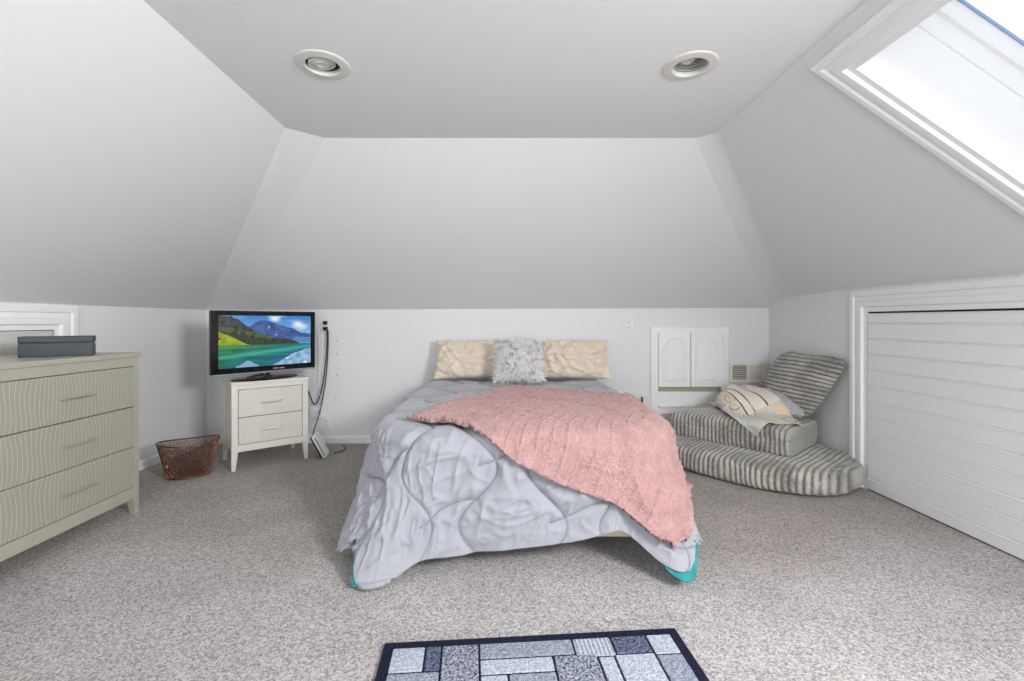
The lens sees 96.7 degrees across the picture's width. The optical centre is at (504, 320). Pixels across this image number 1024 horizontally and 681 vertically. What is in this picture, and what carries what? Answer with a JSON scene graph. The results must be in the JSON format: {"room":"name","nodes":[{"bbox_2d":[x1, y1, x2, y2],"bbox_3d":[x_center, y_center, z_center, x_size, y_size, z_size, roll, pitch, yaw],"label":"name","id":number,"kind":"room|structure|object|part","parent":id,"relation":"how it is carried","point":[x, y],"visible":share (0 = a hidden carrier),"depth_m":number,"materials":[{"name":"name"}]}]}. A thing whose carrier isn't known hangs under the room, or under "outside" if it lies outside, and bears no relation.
{"room":"bedroom","nodes":[
{"label":"bedroom","id":0,"kind":"room"},
{"bbox_2d":[0,302,205,460],"bbox_3d":[-2.740,0.500,0.750,0.100,1.200,6.700,0,0,0],"label":"wall","id":1,"kind":"structure","parent":0,"point":[171,343],"depth_m":3.55,"materials":[{"name":"white paint"}]},
{"bbox_2d":[0,303,77,354],"bbox_3d":[-2.681,0.503,1.950,0.038,1.193,1.800,0,0,0],"label":"door","id":2,"kind":"structure","parent":1,"relation":"in","point":[16,320],"depth_m":2.57,"materials":[{"name":"white paint"}]},
{"bbox_3d":[-2.683,0.576,1.943,0.009,1.039,1.506,0,0,0],"label":"panel","id":3,"kind":"part","parent":2,"relation":"part of","materials":[{"name":"grey paint"}]},
{"bbox_3d":[-2.681,0.503,1.950,0.038,1.193,1.800,0,0,0],"label":"casing","id":4,"kind":"part","parent":2,"relation":"part of","materials":[{"name":"white paint"}]},
{"bbox_2d":[139,437,206,470],"bbox_3d":[-2.684,1.067,3.474,0.012,0.067,1.228,0,0,0],"label":"baseboard","id":5,"kind":"structure","parent":1,"relation":"attached to","point":[153,460],"depth_m":3.48,"materials":[{"name":"white paint"}]},
{"bbox_2d":[207,128,323,309],"bbox_3d":[-1.860,-0.573,3.350,0.208,0.946,2.228,0,0,-43],"label":"wall","id":6,"kind":"structure","parent":0,"point":[295,151],"depth_m":3.03,"materials":[{"name":"white paint"}]},
{"bbox_2d":[206,310,768,435],"bbox_3d":[-0.155,0.500,4.150,5.070,1.200,0.100,0,0,0],"label":"wall","id":7,"kind":"structure","parent":0,"point":[383,357],"depth_m":4.10,"materials":[{"name":"white paint"}]},
{"bbox_2d":[207,436,370,442],"bbox_3d":[-0.689,1.067,4.094,3.978,0.067,0.012,0,0,0],"label":"baseboard","id":8,"kind":"structure","parent":7,"relation":"attached to","point":[327,439],"depth_m":4.09,"materials":[{"name":"white paint"}]},
{"bbox_2d":[308,333,322,403],"bbox_3d":[-1.712,0.428,4.091,0.152,0.640,0.018,0,0,0],"label":"cable raceway","id":9,"kind":"object","parent":7,"relation":"attached to","point":[320,335],"visible":0.81,"depth_m":4.08,"materials":[{"name":"white plastic"}]},
{"bbox_2d":[310,409,322,417],"bbox_3d":[-1.694,0.829,4.085,0.110,0.080,0.031,0,0,0],"label":"junction box","id":10,"kind":"object","parent":7,"relation":"attached to","point":[314,413],"visible":0.85,"depth_m":4.07,"materials":[{"name":"white plastic"}]},
{"bbox_2d":[320,319,328,332],"bbox_3d":[-1.622,0.045,4.094,0.080,0.120,0.012,0,0,0],"label":"wall outlet","id":11,"kind":"object","parent":7,"relation":"attached to","point":[321,320],"visible":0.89,"depth_m":4.09,"materials":[{"name":"white plastic"}]},
{"bbox_2d":[308,327,327,404],"bbox_3d":[-1.677,0.401,4.034,0.199,0.696,0.057,0,0,-20],"label":"power cable","id":12,"kind":"object","parent":11,"relation":"attached to","point":[326,327],"visible":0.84,"depth_m":4.04,"materials":[{"name":"black plastic"}]},
{"bbox_2d":[312,330,328,434],"bbox_3d":[-1.609,0.526,3.910,0.076,0.891,0.305,0,0,0],"label":"power cable","id":13,"kind":"object","parent":11,"relation":"attached to","point":[328,330],"visible":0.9,"depth_m":4.05,"materials":[{"name":"black plastic"}]},
{"bbox_2d":[325,417,329,428],"bbox_3d":[-1.599,0.919,4.094,0.045,0.100,0.012,0,0,0],"label":"wall outlet","id":14,"kind":"object","parent":7,"relation":"attached to","point":[327,419],"visible":1,"depth_m":4.09,"materials":[{"name":"white plastic"}]},
{"bbox_2d":[624,318,632,330],"bbox_3d":[1.113,0.032,4.094,0.075,0.118,0.012,0,0,0],"label":"wall outlet","id":15,"kind":"object","parent":7,"relation":"attached to","point":[628,322],"visible":1,"depth_m":4.09,"materials":[{"name":"white plastic"}]},
{"bbox_2d":[640,395,650,407],"bbox_3d":[1.261,0.725,4.075,0.084,0.120,0.050,0,0,0],"label":"night light","id":16,"kind":"object","parent":7,"relation":"attached to","point":[646,399],"visible":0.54,"depth_m":4.05,"materials":[{"name":"white plastic"}]},
{"bbox_2d":[650,327,728,413],"bbox_3d":[1.657,0.446,4.082,0.704,0.784,0.047,0,0,0],"label":"upper cabinet","id":17,"kind":"object","parent":7,"relation":"attached to","point":[689,366],"visible":0.89,"depth_m":4.07,"materials":[{"name":"white paint"}]},
{"bbox_3d":[1.517,0.347,4.077,0.284,0.486,0.022,0,0,0],"label":"door","id":18,"kind":"part","parent":17,"relation":"part of","materials":[{"name":"white paint"}]},
{"bbox_3d":[1.517,0.349,4.062,0.216,0.400,0.008,0,0,0],"label":"raised panel","id":19,"kind":"part","parent":17,"relation":"part of","materials":[{"name":"white paint"}]},
{"bbox_3d":[1.657,0.703,4.090,0.568,0.135,0.012,0,0,0],"label":"panel","id":20,"kind":"part","parent":17,"relation":"part of","materials":[{"name":"white paint"}]},
{"bbox_3d":[1.802,0.347,4.077,0.276,0.486,0.022,0,0,0],"label":"door","id":21,"kind":"part","parent":17,"relation":"part of","materials":[{"name":"white paint"}]},
{"bbox_3d":[1.802,0.349,4.062,0.208,0.400,0.008,0,0,0],"label":"raised panel","id":22,"kind":"part","parent":17,"relation":"part of","materials":[{"name":"white paint"}]},
{"bbox_2d":[729,362,765,382],"bbox_3d":[2.180,0.464,4.093,0.330,0.190,0.018,0,0,0],"label":"air vent","id":23,"kind":"object","parent":7,"relation":"in","point":[739,372],"visible":1,"depth_m":4.09,"materials":[{"name":"white plastic"}]},
{"bbox_3d":[2.254,0.464,4.096,0.123,0.132,0.005,0,0,0],"label":"damper plate","id":24,"kind":"part","parent":23,"relation":"part of","materials":[{"name":"beige"}]},
{"bbox_2d":[143,0,866,137],"bbox_3d":[-0.005,-1.046,0.000,2.370,0.001,5.200,0,0,0],"label":"ceiling","id":25,"kind":"structure","parent":0,"point":[419,68],"depth_m":1.79,"materials":[{"name":"white paint"}]},
{"bbox_2d":[294,49,350,79],"bbox_3d":[-0.744,-1.093,1.859,0.214,0.111,0.214,0,0,0],"label":"recessed light","id":26,"kind":"object","parent":25,"relation":"in","point":[322,64],"visible":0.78,"depth_m":1.85,"materials":[{"name":"white metal"}]},
{"bbox_3d":[-0.748,-1.072,1.858,0.099,0.064,0.099,0,0,0],"label":"bulb","id":27,"kind":"part","parent":26,"relation":"part of","materials":[{"name":"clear glass"}]},
{"bbox_2d":[663,50,718,79],"bbox_3d":[0.760,-1.093,1.866,0.214,0.111,0.214,0,0,0],"label":"recessed light","id":28,"kind":"object","parent":25,"relation":"in","point":[693,64],"visible":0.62,"depth_m":1.88,"materials":[{"name":"white metal"}]},
{"bbox_3d":[0.743,-1.086,1.858,0.069,0.066,0.068,0,0,0],"label":"bulb","id":29,"kind":"part","parent":28,"relation":"part of","materials":[{"name":"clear glass"}]},
{"bbox_2d":[0,443,1023,680],"bbox_3d":[-0.155,1.150,0.750,5.270,0.100,6.900,0,0,0],"label":"floor","id":30,"kind":"structure","parent":0,"point":[221,574],"depth_m":1.86,"materials":[{"name":"beige carpet"}]},
{"bbox_2d":[0,352,140,561],"bbox_3d":[-2.365,0.640,1.860,0.584,0.920,1.532,0,0,0],"label":"dresser","id":31,"kind":"object","parent":30,"relation":"on","point":[69,425],"visible":0.96,"depth_m":2.18,"materials":[{"name":"beige paint"}]},
{"bbox_2d":[17,335,95,357],"bbox_3d":[-2.302,0.129,2.352,0.285,0.102,0.102,0,0,-35],"label":"storage box","id":32,"kind":"object","parent":31,"relation":"on","point":[28,346],"visible":1,"depth_m":2.31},
{"bbox_3d":[-2.305,0.093,2.350,0.278,0.032,0.102,0,0,-35],"label":"lid","id":33,"kind":"part","parent":32,"relation":"part of","materials":[{"name":"stone"}]},
{"bbox_3d":[-2.117,0.230,1.860,0.020,0.050,1.448,0,0,0],"label":"rail","id":34,"kind":"part","parent":31,"relation":"part of","materials":[{"name":"beige paint"}]},
{"bbox_3d":[-2.114,0.370,2.231,0.018,0.225,0.701,0,0,0],"label":"drawer","id":35,"kind":"part","parent":31,"relation":"part of","materials":[{"name":"beige wood"}]},
{"bbox_3d":[-2.114,0.599,2.231,0.018,0.224,0.701,0,0,0],"label":"drawer","id":36,"kind":"part","parent":31,"relation":"part of","materials":[{"name":"beige wood"}]},
{"bbox_3d":[-2.114,0.827,2.231,0.018,0.226,0.701,0,0,0],"label":"drawer","id":37,"kind":"part","parent":31,"relation":"part of","materials":[{"name":"beige wood"}]},
{"bbox_3d":[-2.117,0.976,1.860,0.020,0.065,1.448,0,0,0],"label":"rail","id":38,"kind":"part","parent":31,"relation":"part of","materials":[{"name":"beige paint"}]},
{"bbox_3d":[-2.090,0.370,2.231,0.034,0.011,0.165,0,0,0],"label":"handle","id":39,"kind":"part","parent":31,"relation":"part of","materials":[{"name":"silver metal"}]},
{"bbox_3d":[-2.090,0.599,2.231,0.034,0.011,0.165,0,0,0],"label":"handle","id":40,"kind":"part","parent":31,"relation":"part of","materials":[{"name":"silver metal"}]},
{"bbox_3d":[-2.090,0.827,2.231,0.034,0.011,0.165,0,0,0],"label":"handle","id":41,"kind":"part","parent":31,"relation":"part of","materials":[{"name":"silver metal"}]},
{"bbox_3d":[-2.132,0.652,2.602,0.050,0.895,0.036,0,0,0],"label":"leg","id":42,"kind":"part","parent":31,"relation":"part of","materials":[{"name":"beige paint"}]},
{"bbox_2d":[155,435,220,479],"bbox_3d":[-2.250,0.969,3.240,0.394,0.255,0.294,0,0,-34],"label":"basket","id":43,"kind":"object","parent":30,"relation":"on","point":[200,470],"visible":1,"depth_m":3.20,"materials":[{"name":"brown metal"}]},
{"bbox_2d":[222,373,308,471],"bbox_3d":[-1.903,0.775,3.623,0.541,0.650,0.430,0,0,-40],"label":"nightstand","id":44,"kind":"object","parent":30,"relation":"on","point":[265,413],"visible":0.94,"depth_m":3.47,"materials":[{"name":"white wood"}]},
{"bbox_3d":[-2.216,0.786,3.615,0.042,0.628,0.042,0,0,-40],"label":"leg","id":45,"kind":"part","parent":44,"relation":"part of","materials":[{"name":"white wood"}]},
{"bbox_3d":[-1.987,0.786,3.340,0.042,0.628,0.042,0,0,-40],"label":"leg","id":46,"kind":"part","parent":44,"relation":"part of","materials":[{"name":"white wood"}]},
{"bbox_2d":[209,310,314,381],"bbox_3d":[-1.887,0.186,3.586,0.280,0.527,0.787,0,0,39],"label":"television","id":47,"kind":"object","parent":44,"relation":"on","point":[240,342],"visible":0.98,"depth_m":3.52,"materials":[{"name":"black plastic"}]},
{"bbox_2d":[246,372,273,379],"bbox_3d":[-1.838,0.409,3.410,0.192,0.049,0.090,0,0,-40],"label":"gadget","id":48,"kind":"object","parent":47,"relation":"on","point":[255,376],"visible":1,"depth_m":3.39,"materials":[{"name":"black plastic"}]},
{"bbox_3d":[-1.873,0.396,3.575,0.032,0.018,0.783,0,0,39],"label":"trim","id":49,"kind":"part","parent":47,"relation":"part of","materials":[{"name":"black plastic"}]},
{"bbox_3d":[-1.791,0.488,3.488,0.449,0.033,0.020,0,0,-40],"label":"rail","id":50,"kind":"part","parent":44,"relation":"part of","materials":[{"name":"white wood"}]},
{"bbox_3d":[-1.792,0.814,3.489,0.443,0.197,0.018,0,0,-40],"label":"drawer","id":51,"kind":"part","parent":44,"relation":"part of","materials":[{"name":"white wood"}]},
{"bbox_3d":[-1.792,0.610,3.489,0.443,0.203,0.018,0,0,-40],"label":"drawer","id":52,"kind":"part","parent":44,"relation":"part of","materials":[{"name":"white wood"}]},
{"bbox_3d":[-1.791,0.940,3.488,0.449,0.050,0.020,0,0,-40],"label":"rail","id":53,"kind":"part","parent":44,"relation":"part of","materials":[{"name":"white wood"}]},
{"bbox_3d":[-1.777,0.814,3.470,0.145,0.011,0.034,0,0,-40],"label":"handle","id":54,"kind":"part","parent":44,"relation":"part of","materials":[{"name":"silver metal"}]},
{"bbox_3d":[-1.777,0.610,3.470,0.145,0.011,0.034,0,0,-40],"label":"handle","id":55,"kind":"part","parent":44,"relation":"part of","materials":[{"name":"silver metal"}]},
{"bbox_3d":[-1.609,0.786,3.653,0.042,0.628,0.042,0,0,-40],"label":"leg","id":56,"kind":"part","parent":44,"relation":"part of","materials":[{"name":"white wood"}]},
{"bbox_2d":[310,431,328,458],"bbox_3d":[-1.505,1.006,3.696,0.128,0.192,0.152,0,0,-14],"label":"modem","id":57,"kind":"object","parent":30,"relation":"on","point":[316,439],"visible":1,"depth_m":3.63,"materials":[{"name":"white plastic"}]},
{"bbox_2d":[336,380,702,590],"bbox_3d":[0.067,0.790,2.824,1.688,0.600,1.982,0,0,0],"label":"quilt","id":58,"kind":"object","parent":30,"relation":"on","point":[425,490],"visible":0.59,"depth_m":2.01,"materials":[{"name":"grey fabric"}]},
{"bbox_2d":[490,334,548,385],"bbox_3d":[0.113,0.321,3.632,0.498,0.445,0.360,0,0,2],"label":"cushion","id":59,"kind":"object","parent":58,"relation":"on","point":[516,360],"visible":1,"depth_m":3.56,"materials":[{"name":"white fabric"}]},
{"bbox_2d":[407,384,693,548],"bbox_3d":[0.333,0.725,2.491,1.321,0.545,1.218,0,0,25],"label":"blanket","id":60,"kind":"object","parent":58,"relation":"on","point":[612,447],"visible":1,"depth_m":2.04,"materials":[{"name":"pink fabric"}]},
{"bbox_2d":[375,628,708,680],"bbox_3d":[0.154,1.091,0.828,1.012,0.014,1.500,0,0,-4],"label":"rug","id":61,"kind":"object","parent":30,"relation":"on","point":[646,654],"visible":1,"depth_m":1.46,"materials":[{"name":"fabric"}]},
{"bbox_2d":[597,531,630,536],"bbox_3d":[0.080,0.974,3.095,1.100,0.253,1.870,0,0,0],"label":"bed","id":62,"kind":"object","parent":30,"relation":"on","point":[615,533],"visible":0.02,"depth_m":2.16,"materials":[{"name":"beige paint"}]},
{"bbox_2d":[671,351,864,495],"bbox_3d":[1.772,0.667,3.431,1.165,0.859,1.289,0,0,0],"label":"chair","id":63,"kind":"object","parent":30,"relation":"on","point":[788,458],"visible":0.84,"depth_m":3.19,"materials":[{"name":"grey fabric"}]},
{"bbox_2d":[671,404,817,456],"bbox_3d":[1.842,0.817,3.557,0.608,0.233,0.884,0,0,-39],"label":"seat cushion","id":64,"kind":"object","parent":63,"relation":"on","point":[705,430],"depth_m":3.29,"materials":[{"name":"grey fabric"}]},
{"bbox_2d":[710,384,802,435],"bbox_3d":[1.877,0.667,3.525,0.425,0.282,0.775,0,0,0],"label":"throw blanket","id":65,"kind":"object","parent":63,"relation":"on","point":[760,407],"visible":0.92,"depth_m":3.41,"materials":[{"name":"beige fabric"}]},
{"bbox_2d":[716,386,803,417],"bbox_3d":[2.031,0.638,3.600,0.585,0.218,0.445,0,0,35],"label":"pillow","id":66,"kind":"object","parent":63,"relation":"on","point":[795,410],"visible":0.29,"depth_m":3.35,"materials":[{"name":"grey fabric"}]},
{"bbox_2d":[675,434,864,495],"bbox_3d":[1.772,1.002,3.431,1.165,0.187,1.289,0,0,0],"label":"cushion","id":67,"kind":"object","parent":63,"relation":"on","point":[817,469],"depth_m":3.00,"materials":[{"name":"grey fabric"}]},
{"bbox_2d":[759,351,845,418],"bbox_3d":[2.225,0.500,3.530,0.260,0.526,0.805,0,0,0],"label":"cushion","id":68,"kind":"object","parent":63,"relation":"on","point":[806,379],"depth_m":3.33,"materials":[{"name":"grey fabric"}]},
{"bbox_2d":[0,0,1023,309],"bbox_3d":[-0.155,-0.573,0.750,5.070,0.946,6.700,0,0,0],"label":"sloped ceiling","id":69,"kind":"structure","parent":0,"point":[370,223],"depth_m":2.66,"materials":[{"name":"white paint"}]},
{"bbox_2d":[810,0,1023,216],"bbox_3d":[1.789,-0.804,1.225,1.149,0.978,1.180,0,0,0],"label":"window","id":70,"kind":"structure","parent":69,"relation":"in","point":[947,76],"depth_m":1.70,"materials":[{"name":"white paint"}]},
{"bbox_3d":[1.900,-0.936,1.225,0.888,0.675,0.962,0,0,0],"label":"sash","id":71,"kind":"part","parent":70,"relation":"part of","materials":[{"name":"white paint"}]},
{"bbox_2d":[769,273,1023,454],"bbox_3d":[2.430,0.420,0.750,0.100,1.360,6.700,0,0,0],"label":"wall","id":72,"kind":"structure","parent":0,"point":[818,323],"depth_m":3.38,"materials":[{"name":"white paint"}]},
{"bbox_2d":[849,276,1023,560],"bbox_3d":[2.384,0.448,1.910,0.064,1.305,2.420,0,0,0],"label":"door","id":73,"kind":"structure","parent":72,"relation":"in","point":[936,371],"depth_m":2.44,"materials":[{"name":"white paint"}]},
{"bbox_3d":[0.080,0.695,3.095,1.280,0.300,1.890,0,0,0],"label":"mattress","id":74,"kind":"object","parent":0,"visible":0},
{"bbox_2d":[433,340,505,378],"bbox_3d":[-0.235,0.328,3.918,0.740,0.327,0.265,0,0,-2],"label":"bed pillow","id":75,"kind":"object","parent":74,"relation":"on","point":[470,358],"visible":0.67,"depth_m":3.83,"materials":[{"name":"beige fabric"}]},
{"bbox_2d":[527,340,610,378],"bbox_3d":[0.525,0.326,3.915,0.740,0.333,0.272,0,0,2],"label":"bed pillow","id":76,"kind":"object","parent":74,"relation":"on","point":[581,359],"visible":0.72,"depth_m":3.83,"materials":[{"name":"beige fabric"}]}
]}

